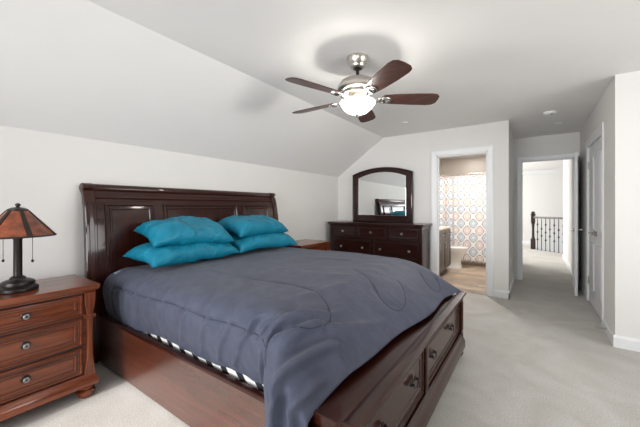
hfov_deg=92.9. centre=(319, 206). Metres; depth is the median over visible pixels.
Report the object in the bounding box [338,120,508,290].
wall
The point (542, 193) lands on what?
wall
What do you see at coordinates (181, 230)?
pillow
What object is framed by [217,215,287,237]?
pillow
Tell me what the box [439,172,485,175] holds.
curtain rod
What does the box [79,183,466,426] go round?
sleigh bed
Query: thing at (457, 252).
toilet
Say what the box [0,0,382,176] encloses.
ceiling
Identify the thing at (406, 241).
dresser
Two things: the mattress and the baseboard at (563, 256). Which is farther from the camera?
the baseboard at (563, 256)
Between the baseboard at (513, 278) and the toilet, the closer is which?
the baseboard at (513, 278)
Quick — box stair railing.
[530,211,562,252]
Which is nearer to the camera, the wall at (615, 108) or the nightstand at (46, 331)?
the nightstand at (46, 331)
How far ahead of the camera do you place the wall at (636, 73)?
2.64 m
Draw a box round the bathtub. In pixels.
[461,262,485,266]
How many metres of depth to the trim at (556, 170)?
9.78 m
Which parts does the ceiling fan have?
blade, blade, lamp shade, blade, blade, blade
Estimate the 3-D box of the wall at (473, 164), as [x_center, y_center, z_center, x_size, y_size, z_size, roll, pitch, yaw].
[2.773,0.035,6.044,1.610,2.430,3.116,0,0,35]
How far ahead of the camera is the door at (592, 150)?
3.78 m
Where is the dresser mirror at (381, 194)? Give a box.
[353,167,412,222]
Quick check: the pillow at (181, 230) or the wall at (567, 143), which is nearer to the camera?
the pillow at (181, 230)
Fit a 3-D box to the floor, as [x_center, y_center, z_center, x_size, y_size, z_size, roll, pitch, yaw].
[2.928,1.300,4.347,6.030,0.101,13.920,0,0,35]
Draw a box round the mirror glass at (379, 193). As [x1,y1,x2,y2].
[358,172,405,215]
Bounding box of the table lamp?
[0,203,56,294]
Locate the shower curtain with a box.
[439,173,485,263]
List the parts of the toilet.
seat lid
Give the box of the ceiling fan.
[285,52,438,122]
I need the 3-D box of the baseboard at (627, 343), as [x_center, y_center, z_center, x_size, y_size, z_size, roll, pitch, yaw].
[3.529,1.198,2.086,2.211,0.105,0.014,0,0,35]
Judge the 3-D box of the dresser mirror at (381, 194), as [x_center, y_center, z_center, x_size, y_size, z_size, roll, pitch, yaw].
[1.031,-0.208,5.126,1.072,0.919,0.059,0,0,35]
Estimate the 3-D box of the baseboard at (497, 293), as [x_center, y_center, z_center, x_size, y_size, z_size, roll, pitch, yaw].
[2.499,1.198,4.180,0.189,0.105,0.014,0,0,35]
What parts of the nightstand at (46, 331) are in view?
knob, knob, knob, drawer, drawer, drawer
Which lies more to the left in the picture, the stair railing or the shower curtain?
the shower curtain
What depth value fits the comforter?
1.73 m
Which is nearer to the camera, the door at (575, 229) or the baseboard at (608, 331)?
the baseboard at (608, 331)
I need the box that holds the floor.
[0,245,639,426]
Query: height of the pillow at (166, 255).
0.205 m
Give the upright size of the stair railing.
1.120 m
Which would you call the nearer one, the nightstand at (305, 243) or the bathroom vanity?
the nightstand at (305, 243)
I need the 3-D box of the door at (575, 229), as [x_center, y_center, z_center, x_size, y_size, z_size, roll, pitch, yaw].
[3.818,0.236,4.506,0.150,2.012,0.700,0,0,44]
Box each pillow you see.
[122,242,239,267]
[133,216,233,247]
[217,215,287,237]
[228,233,297,252]
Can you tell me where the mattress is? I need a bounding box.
[142,332,263,391]
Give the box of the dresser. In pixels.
[327,221,431,269]
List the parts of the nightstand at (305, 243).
drawer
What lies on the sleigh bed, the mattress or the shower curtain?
the mattress
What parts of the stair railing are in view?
newel post, handrail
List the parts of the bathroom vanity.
drawer, door, drawer, door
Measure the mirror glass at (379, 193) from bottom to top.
0.746 m
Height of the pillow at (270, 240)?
0.205 m
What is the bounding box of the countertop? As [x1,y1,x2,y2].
[439,226,450,230]
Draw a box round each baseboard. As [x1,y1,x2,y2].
[494,289,509,298]
[509,274,514,295]
[523,241,530,244]
[562,255,571,273]
[579,280,584,296]
[602,318,614,344]
[613,335,639,351]
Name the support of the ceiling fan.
hanging from the ceiling at (486, 61)
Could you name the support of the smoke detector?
attached to the ceiling at (486, 61)
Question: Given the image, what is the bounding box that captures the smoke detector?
[543,110,556,115]
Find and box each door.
[569,152,582,295]
[588,142,595,309]
[591,136,601,319]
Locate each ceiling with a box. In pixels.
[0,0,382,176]
[87,0,639,170]
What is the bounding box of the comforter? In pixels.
[103,247,462,426]
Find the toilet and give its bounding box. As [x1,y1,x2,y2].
[447,245,467,268]
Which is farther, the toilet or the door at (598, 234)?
the toilet
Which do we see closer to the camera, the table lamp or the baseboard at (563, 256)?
the table lamp
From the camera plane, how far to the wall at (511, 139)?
4.69 m
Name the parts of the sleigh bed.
post, panel, rail, rail, headboard, panel, panel, post, footboard, drawer, moulding, bail handle, bail handle, moulding, drawer, corner post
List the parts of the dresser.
drawer, drawer, drawer, drawer, drawer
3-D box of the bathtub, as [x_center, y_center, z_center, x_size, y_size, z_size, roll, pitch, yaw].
[3.413,1.000,6.862,1.470,0.500,0.822,0,0,35]
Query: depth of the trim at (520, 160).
5.21 m
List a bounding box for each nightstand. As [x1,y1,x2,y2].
[0,274,99,421]
[285,239,330,250]
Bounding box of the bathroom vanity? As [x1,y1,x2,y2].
[439,226,450,274]
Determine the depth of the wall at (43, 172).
2.48 m
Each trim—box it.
[431,144,493,296]
[517,153,579,286]
[523,169,562,174]
[585,122,603,318]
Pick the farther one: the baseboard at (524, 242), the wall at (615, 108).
the baseboard at (524, 242)
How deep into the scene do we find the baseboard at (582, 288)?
4.48 m
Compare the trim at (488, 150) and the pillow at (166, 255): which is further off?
the trim at (488, 150)
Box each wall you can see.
[0,125,337,282]
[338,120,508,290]
[439,156,485,176]
[509,123,513,287]
[514,132,579,278]
[523,173,562,252]
[563,72,633,337]
[634,71,639,338]
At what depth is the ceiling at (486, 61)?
2.26 m
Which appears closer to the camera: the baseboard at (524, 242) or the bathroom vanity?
the bathroom vanity

